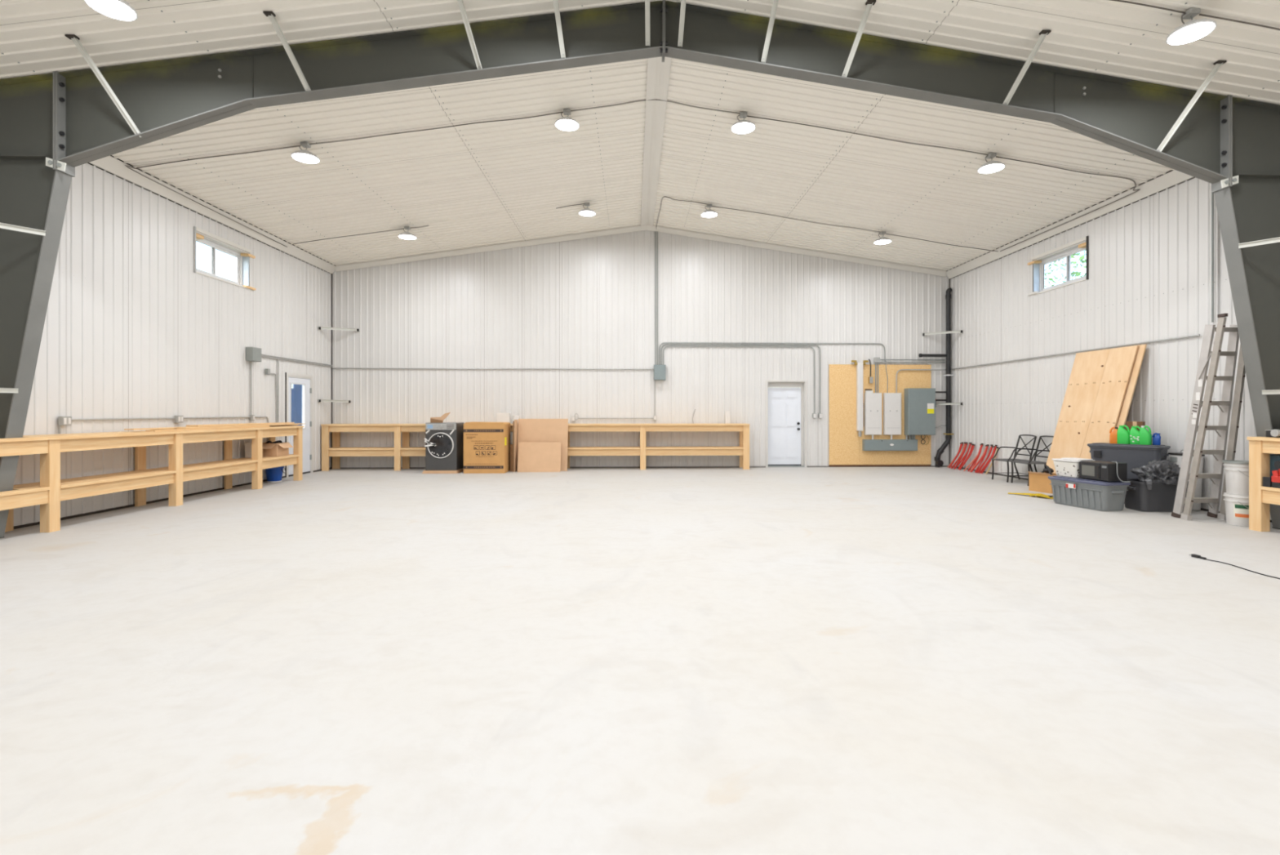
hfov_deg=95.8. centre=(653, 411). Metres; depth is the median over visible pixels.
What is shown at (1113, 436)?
plastic jug
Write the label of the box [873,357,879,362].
box
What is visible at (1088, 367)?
plywood sheet
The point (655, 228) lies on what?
trim
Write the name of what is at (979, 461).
stake
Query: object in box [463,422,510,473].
carton
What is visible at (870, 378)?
box
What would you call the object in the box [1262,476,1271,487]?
battery pack
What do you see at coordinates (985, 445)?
stake
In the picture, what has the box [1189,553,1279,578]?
extension cord
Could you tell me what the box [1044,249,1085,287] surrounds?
tree
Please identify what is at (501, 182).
ceiling
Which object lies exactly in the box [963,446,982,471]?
stake
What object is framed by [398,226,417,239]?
ceiling light
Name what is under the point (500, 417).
box
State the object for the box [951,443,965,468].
stake
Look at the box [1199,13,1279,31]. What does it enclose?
cable
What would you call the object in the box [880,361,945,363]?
conduit
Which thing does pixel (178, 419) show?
outlet box
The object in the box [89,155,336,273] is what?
trim
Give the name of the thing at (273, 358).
conduit
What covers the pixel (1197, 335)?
conduit
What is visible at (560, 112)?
cable
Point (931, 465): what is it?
baseboard
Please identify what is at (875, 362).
conduit
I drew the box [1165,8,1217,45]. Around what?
ceiling light
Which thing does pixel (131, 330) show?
wall
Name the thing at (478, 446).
print
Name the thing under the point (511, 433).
grey nozzle
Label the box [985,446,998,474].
stake
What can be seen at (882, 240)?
ceiling light
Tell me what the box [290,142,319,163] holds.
ceiling light
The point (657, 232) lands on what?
conduit
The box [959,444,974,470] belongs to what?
stake
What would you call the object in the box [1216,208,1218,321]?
conduit
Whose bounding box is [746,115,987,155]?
cable
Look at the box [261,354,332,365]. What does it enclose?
conduit
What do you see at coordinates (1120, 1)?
cable
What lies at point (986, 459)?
stake
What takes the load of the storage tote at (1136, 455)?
on the storage tote
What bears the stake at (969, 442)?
on the floor
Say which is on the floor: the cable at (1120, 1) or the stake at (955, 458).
the stake at (955, 458)
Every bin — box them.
[1051,457,1093,477]
[1168,448,1204,510]
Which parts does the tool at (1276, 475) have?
motor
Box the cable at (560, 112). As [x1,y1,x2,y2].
[309,111,563,144]
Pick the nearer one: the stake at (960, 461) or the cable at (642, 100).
the cable at (642, 100)
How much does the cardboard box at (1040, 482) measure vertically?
0.340 m
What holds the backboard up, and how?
attached to the wall at (589, 302)
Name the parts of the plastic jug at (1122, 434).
handle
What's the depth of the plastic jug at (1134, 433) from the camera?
8.65 m
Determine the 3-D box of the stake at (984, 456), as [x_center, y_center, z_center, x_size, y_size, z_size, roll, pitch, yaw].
[7.369,1.061,12.967,0.054,0.639,0.293,0,0,-42]
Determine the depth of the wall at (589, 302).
14.20 m
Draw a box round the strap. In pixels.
[1008,492,1053,498]
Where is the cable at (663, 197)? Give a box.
[656,196,706,226]
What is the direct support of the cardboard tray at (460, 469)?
on the floor
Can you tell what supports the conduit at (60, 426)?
attached to the wall at (131, 330)
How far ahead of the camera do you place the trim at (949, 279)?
14.49 m
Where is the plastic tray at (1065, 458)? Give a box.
[1061,457,1093,460]
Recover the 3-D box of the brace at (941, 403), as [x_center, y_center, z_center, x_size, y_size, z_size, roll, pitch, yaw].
[7.218,-0.182,14.191,0.051,0.074,0.741,0,0,-40]
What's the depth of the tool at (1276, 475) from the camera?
6.48 m
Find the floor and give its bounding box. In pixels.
[0,466,1279,854]
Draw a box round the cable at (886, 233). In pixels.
[885,233,997,251]
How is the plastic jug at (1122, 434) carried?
on the storage tote at (1136, 455)
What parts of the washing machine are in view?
door, control panel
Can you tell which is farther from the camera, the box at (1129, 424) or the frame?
the box at (1129, 424)
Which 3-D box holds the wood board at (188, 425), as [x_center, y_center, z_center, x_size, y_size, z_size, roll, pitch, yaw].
[-7.438,0.250,10.025,0.090,0.066,1.600,0,0,-2]
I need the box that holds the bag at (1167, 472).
[1129,459,1180,484]
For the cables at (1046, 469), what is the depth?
9.94 m
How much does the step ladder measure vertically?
2.561 m
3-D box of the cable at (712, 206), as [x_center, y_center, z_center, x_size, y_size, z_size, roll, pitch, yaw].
[3.078,-4.088,12.300,3.672,0.536,0.040,0,0,-2]
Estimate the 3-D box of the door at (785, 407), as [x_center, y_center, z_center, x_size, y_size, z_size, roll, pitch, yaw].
[3.307,0.300,14.443,1.020,2.160,0.216,0,0,-2]
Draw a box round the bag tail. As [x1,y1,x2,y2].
[1145,472,1152,489]
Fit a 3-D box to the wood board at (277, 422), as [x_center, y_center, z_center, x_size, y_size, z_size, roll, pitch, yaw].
[-7.265,0.227,10.381,0.120,0.020,2.600,0,0,-2]
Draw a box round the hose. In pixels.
[265,440,282,443]
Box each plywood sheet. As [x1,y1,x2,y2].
[1044,348,1110,473]
[1080,345,1138,458]
[1115,343,1146,429]
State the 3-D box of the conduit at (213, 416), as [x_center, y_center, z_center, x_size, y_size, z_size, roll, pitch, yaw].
[-7.606,0.105,10.114,0.024,0.024,1.670,0,0,-2]
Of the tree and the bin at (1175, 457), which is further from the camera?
the tree
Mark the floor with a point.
(910, 660)
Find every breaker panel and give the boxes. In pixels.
[864,392,881,435]
[883,392,901,435]
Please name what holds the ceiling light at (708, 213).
attached to the ceiling
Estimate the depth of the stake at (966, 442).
13.73 m
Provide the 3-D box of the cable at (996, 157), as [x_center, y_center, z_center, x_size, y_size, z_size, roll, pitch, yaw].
[6.275,-3.612,10.479,2.392,0.421,3.572,0,0,-2]
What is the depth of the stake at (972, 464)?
13.20 m
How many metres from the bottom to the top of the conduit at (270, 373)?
0.992 m
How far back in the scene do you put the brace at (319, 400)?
13.66 m
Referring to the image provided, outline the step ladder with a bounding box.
[1170,313,1245,519]
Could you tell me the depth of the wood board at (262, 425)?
9.07 m
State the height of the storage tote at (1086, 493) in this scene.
0.409 m
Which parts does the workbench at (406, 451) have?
leg, leg, rail, rail, leg, leg, rail, rail, rail, leg, rail, rail, leg, rail, rail, leg, leg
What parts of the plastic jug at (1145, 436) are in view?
handle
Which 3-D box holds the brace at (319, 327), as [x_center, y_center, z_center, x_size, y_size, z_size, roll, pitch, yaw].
[-7.417,-1.948,13.658,0.887,0.102,0.051,0,0,-45]
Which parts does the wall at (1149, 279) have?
panel, panel, panel, panel, panel, panel, panel, panel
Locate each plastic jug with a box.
[1109,426,1118,443]
[1116,424,1129,444]
[1128,426,1141,444]
[1139,425,1151,444]
[1151,432,1160,444]
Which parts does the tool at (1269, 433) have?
knob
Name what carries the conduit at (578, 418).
attached to the wall at (589, 302)
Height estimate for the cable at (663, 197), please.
0.168 m
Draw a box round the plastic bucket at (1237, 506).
[1222,492,1248,526]
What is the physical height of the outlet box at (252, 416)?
0.115 m
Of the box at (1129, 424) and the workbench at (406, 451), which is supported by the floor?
the workbench at (406, 451)
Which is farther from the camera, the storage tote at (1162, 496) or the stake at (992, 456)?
the stake at (992, 456)
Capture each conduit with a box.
[58,425,61,433]
[71,417,174,420]
[183,416,250,418]
[250,361,251,414]
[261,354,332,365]
[261,355,332,367]
[270,373,277,422]
[273,358,279,422]
[332,367,653,369]
[577,417,653,418]
[654,231,655,364]
[654,380,655,415]
[657,231,657,364]
[658,342,885,364]
[660,343,820,413]
[662,345,814,413]
[875,362,876,392]
[877,359,945,392]
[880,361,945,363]
[885,360,888,391]
[895,333,1199,392]
[1211,192,1213,322]
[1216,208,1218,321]
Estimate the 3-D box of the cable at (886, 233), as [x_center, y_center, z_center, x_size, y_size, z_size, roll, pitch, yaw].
[6.196,-3.618,12.457,2.373,0.409,0.147,0,0,2]
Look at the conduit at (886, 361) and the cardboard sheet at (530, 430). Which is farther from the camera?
the conduit at (886, 361)
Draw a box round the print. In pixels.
[466,434,492,464]
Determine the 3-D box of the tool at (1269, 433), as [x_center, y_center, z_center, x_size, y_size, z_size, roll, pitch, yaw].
[7.261,0.121,6.546,0.540,0.343,0.192,0,0,-2]
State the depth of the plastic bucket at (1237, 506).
6.96 m
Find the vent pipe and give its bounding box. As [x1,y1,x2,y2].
[851,360,868,436]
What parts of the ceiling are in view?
panel, panel, panel, panel, panel, panel, panel, panel, panel, panel, panel, panel, panel, panel, panel, panel, panel, panel, panel, panel, panel, panel, panel, panel, panel, panel, panel, panel, panel, panel, panel, panel, panel, panel, panel, panel, panel, panel, panel, panel, panel, panel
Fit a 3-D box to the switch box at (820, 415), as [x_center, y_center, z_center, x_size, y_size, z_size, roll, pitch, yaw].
[4.156,0.105,14.343,0.085,0.115,0.060,0,0,-2]
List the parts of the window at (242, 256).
casing, sash, sill, sash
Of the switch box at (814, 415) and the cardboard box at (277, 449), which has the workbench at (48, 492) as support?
the cardboard box at (277, 449)
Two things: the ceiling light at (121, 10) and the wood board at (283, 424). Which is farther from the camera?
the wood board at (283, 424)
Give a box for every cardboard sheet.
[512,421,514,471]
[514,419,517,471]
[516,418,568,471]
[517,442,560,471]
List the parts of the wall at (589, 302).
panel, panel, panel, panel, panel, panel, panel, panel, panel, panel, panel, panel, panel, panel, panel, panel, panel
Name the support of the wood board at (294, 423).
on the wood board at (262, 425)
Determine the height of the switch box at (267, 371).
0.110 m
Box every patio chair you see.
[991,434,1036,482]
[1009,435,1053,485]
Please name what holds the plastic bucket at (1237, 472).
on the plastic bucket at (1237, 506)
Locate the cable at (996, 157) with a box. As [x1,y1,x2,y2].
[995,156,1139,251]
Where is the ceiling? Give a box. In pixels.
[0,0,1279,271]
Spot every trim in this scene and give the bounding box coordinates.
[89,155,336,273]
[331,273,332,466]
[335,225,646,271]
[640,0,678,226]
[646,225,946,276]
[946,169,1193,279]
[949,279,950,463]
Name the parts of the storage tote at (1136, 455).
lid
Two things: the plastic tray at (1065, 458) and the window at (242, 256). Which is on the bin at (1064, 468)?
the plastic tray at (1065, 458)
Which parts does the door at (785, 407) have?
raised panel, raised panel, raised panel, raised panel, raised panel, raised panel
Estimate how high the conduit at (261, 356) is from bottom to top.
0.024 m
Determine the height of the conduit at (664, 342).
0.562 m
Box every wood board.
[124,423,269,430]
[145,425,270,431]
[150,424,297,430]
[177,422,305,428]
[186,422,250,426]
[190,422,294,426]
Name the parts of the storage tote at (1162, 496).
handle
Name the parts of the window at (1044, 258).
sash, sill, sash, casing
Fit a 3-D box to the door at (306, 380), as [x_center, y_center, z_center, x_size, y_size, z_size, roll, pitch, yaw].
[-7.761,0.280,12.617,0.228,2.200,1.027,0,0,-2]
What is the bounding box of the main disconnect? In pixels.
[904,387,936,435]
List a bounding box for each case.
[724,411,730,423]
[1270,454,1279,477]
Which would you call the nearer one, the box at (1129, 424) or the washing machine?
the box at (1129, 424)
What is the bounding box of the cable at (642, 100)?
[570,99,740,114]
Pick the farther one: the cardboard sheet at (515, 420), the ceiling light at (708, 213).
the cardboard sheet at (515, 420)
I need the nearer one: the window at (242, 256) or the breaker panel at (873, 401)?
the window at (242, 256)
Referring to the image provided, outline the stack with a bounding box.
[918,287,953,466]
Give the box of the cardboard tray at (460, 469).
[422,467,463,473]
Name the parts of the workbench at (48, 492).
leg, rail, rail, leg, leg, rail, rail, leg, leg, leg, rail, rail, leg, leg, leg, leg, rail, rail, leg, leg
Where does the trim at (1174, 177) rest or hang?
attached to the wall at (1149, 279)
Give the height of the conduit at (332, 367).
0.028 m
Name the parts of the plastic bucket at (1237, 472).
lid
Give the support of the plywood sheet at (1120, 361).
on the floor
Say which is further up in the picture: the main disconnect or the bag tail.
the main disconnect
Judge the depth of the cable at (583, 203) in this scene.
12.12 m
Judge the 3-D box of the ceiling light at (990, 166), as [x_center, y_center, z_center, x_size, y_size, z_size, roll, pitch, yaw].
[5.055,-3.732,8.640,0.360,0.220,0.360,0,0,-2]
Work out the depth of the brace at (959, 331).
14.17 m
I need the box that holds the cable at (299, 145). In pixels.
[124,145,299,247]
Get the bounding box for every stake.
[948,442,963,467]
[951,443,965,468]
[952,442,965,468]
[954,442,972,469]
[955,441,967,466]
[957,442,970,469]
[958,443,973,469]
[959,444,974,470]
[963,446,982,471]
[967,444,981,471]
[969,444,986,471]
[970,443,982,469]
[970,444,988,471]
[974,444,988,471]
[975,445,993,472]
[977,444,992,472]
[978,445,995,473]
[981,444,997,473]
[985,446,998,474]
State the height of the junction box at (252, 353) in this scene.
0.260 m
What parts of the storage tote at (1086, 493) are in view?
lid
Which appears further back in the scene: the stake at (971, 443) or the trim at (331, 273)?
the trim at (331, 273)
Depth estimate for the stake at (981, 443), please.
13.10 m
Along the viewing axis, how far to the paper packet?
10.69 m
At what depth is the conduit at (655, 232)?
14.21 m
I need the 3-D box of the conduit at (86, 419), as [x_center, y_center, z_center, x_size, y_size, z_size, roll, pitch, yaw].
[-7.540,0.105,8.285,0.024,0.024,1.710,0,0,-2]
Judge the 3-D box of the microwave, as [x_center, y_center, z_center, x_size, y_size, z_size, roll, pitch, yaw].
[6.359,0.832,8.130,0.355,0.279,0.521,0,0,-13]
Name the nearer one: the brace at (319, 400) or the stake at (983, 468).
the stake at (983, 468)
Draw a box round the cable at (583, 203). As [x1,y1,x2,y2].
[555,203,584,208]
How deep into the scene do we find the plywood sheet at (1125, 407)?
9.00 m
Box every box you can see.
[57,416,71,425]
[173,415,183,422]
[245,346,261,361]
[249,414,254,420]
[262,442,293,456]
[265,368,270,374]
[496,413,511,423]
[653,364,666,380]
[812,413,816,417]
[818,413,822,417]
[868,376,872,382]
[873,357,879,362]
[1027,471,1056,493]
[1126,421,1145,430]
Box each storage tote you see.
[1048,475,1130,511]
[1087,442,1170,478]
[1124,478,1188,511]
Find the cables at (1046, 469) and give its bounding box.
[1040,463,1053,475]
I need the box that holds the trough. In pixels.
[862,439,917,450]
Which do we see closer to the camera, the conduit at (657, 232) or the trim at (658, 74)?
the trim at (658, 74)
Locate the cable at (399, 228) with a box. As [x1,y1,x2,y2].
[292,228,403,244]
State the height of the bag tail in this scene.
0.213 m
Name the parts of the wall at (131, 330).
panel, panel, panel, panel, panel, panel, panel, panel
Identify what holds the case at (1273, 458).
on the workbench at (1260, 497)
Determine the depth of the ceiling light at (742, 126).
8.47 m
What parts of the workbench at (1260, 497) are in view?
leg, leg, rail, rail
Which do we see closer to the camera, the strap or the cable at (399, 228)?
the strap
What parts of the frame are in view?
gusset plate, plate, ridge plate, ridge plate, plate, gusset plate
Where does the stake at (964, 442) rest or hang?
on the floor
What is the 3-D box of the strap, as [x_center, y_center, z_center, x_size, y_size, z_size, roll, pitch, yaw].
[6.227,1.346,9.296,0.218,0.072,0.948,0,0,-43]
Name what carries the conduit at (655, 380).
attached to the wall at (589, 302)
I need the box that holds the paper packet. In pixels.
[244,442,251,457]
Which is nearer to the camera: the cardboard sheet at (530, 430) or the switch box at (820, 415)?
the cardboard sheet at (530, 430)
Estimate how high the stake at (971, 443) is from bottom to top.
0.630 m
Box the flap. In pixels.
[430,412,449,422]
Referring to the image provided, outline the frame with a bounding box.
[0,0,1279,537]
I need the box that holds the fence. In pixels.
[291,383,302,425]
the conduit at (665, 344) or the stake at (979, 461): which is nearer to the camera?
the stake at (979, 461)
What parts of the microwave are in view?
door, control panel, power cord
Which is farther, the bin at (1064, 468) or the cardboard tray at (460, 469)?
the cardboard tray at (460, 469)
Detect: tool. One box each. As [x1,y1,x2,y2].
[1265,429,1279,437]
[1271,460,1279,488]
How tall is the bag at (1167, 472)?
0.327 m
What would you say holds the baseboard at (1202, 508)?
attached to the wall at (1149, 279)
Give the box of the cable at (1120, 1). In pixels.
[1108,0,1185,13]
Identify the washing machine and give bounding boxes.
[423,422,463,470]
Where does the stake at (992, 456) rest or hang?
on the floor
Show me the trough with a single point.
(867, 444)
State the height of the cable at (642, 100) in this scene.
0.206 m
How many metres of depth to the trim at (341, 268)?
14.04 m
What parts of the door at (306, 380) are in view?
raised panel, raised panel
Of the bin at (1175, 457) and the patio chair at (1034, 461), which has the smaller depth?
the bin at (1175, 457)
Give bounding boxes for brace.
[317,399,351,402]
[318,326,359,331]
[922,329,963,335]
[936,402,963,404]
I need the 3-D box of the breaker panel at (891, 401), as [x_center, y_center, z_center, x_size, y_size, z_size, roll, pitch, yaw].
[5.946,0.060,14.359,0.420,1.040,0.118,0,0,-2]
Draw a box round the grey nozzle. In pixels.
[510,431,512,444]
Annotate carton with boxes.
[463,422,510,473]
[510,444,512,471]
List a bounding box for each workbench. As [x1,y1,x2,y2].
[0,425,303,532]
[320,423,749,471]
[1247,436,1279,531]
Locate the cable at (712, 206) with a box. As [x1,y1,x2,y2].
[711,205,880,232]
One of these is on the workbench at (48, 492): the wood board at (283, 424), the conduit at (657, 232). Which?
the wood board at (283, 424)
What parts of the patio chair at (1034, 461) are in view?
leg, armrest, seat, leg, leg, armrest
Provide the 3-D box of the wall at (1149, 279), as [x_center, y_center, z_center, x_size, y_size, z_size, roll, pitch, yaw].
[7.980,-1.120,2.520,0.210,5.000,24.000,0,0,-2]
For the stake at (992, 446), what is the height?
0.624 m
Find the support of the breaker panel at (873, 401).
attached to the backboard
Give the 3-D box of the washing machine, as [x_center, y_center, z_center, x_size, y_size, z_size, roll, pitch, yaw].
[-4.741,0.784,13.144,0.698,1.060,0.638,0,0,-2]
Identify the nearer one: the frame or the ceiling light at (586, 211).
the frame
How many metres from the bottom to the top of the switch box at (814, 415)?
0.115 m
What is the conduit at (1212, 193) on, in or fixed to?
attached to the wall at (1149, 279)
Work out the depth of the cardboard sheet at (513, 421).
13.20 m
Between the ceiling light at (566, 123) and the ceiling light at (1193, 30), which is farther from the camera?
the ceiling light at (566, 123)
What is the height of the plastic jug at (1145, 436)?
0.286 m
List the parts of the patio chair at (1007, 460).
leg, armrest, leg, seat, armrest, leg, rail, leg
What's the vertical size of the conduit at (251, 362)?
1.010 m
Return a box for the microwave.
[1079,460,1130,482]
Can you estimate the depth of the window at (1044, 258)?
10.89 m
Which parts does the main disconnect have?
label plate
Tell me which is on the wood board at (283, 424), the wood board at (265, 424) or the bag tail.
the wood board at (265, 424)
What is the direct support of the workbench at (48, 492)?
on the floor
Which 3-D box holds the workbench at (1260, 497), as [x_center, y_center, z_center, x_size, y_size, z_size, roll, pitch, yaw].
[7.390,0.838,4.891,0.736,1.085,3.780,0,0,-2]
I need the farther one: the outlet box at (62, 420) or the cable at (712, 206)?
the cable at (712, 206)
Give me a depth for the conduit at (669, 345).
14.29 m
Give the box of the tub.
[265,466,285,482]
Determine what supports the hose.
in the cardboard box at (277, 449)
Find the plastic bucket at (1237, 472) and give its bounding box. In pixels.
[1222,459,1248,495]
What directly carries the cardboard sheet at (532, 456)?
on the floor
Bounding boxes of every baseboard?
[13,466,332,528]
[340,465,947,468]
[951,466,1271,522]
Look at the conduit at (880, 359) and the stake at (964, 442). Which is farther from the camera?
the conduit at (880, 359)
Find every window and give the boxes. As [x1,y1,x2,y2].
[193,226,256,289]
[1026,235,1088,295]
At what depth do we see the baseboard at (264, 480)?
8.20 m
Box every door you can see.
[284,372,313,476]
[765,379,806,466]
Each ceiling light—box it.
[84,0,137,21]
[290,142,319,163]
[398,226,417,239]
[554,108,579,131]
[578,202,595,216]
[701,204,717,217]
[730,111,755,133]
[873,231,891,244]
[977,152,1004,173]
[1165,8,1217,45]
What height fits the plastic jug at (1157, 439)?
0.179 m
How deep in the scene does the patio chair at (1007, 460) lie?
11.54 m
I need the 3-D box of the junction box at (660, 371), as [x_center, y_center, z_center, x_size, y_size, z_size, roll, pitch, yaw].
[0.165,-0.955,14.161,0.290,0.370,0.140,0,0,-2]
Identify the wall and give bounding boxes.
[13,162,331,525]
[332,230,949,467]
[950,177,1271,519]
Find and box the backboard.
[829,364,931,466]
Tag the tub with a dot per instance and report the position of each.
(274, 474)

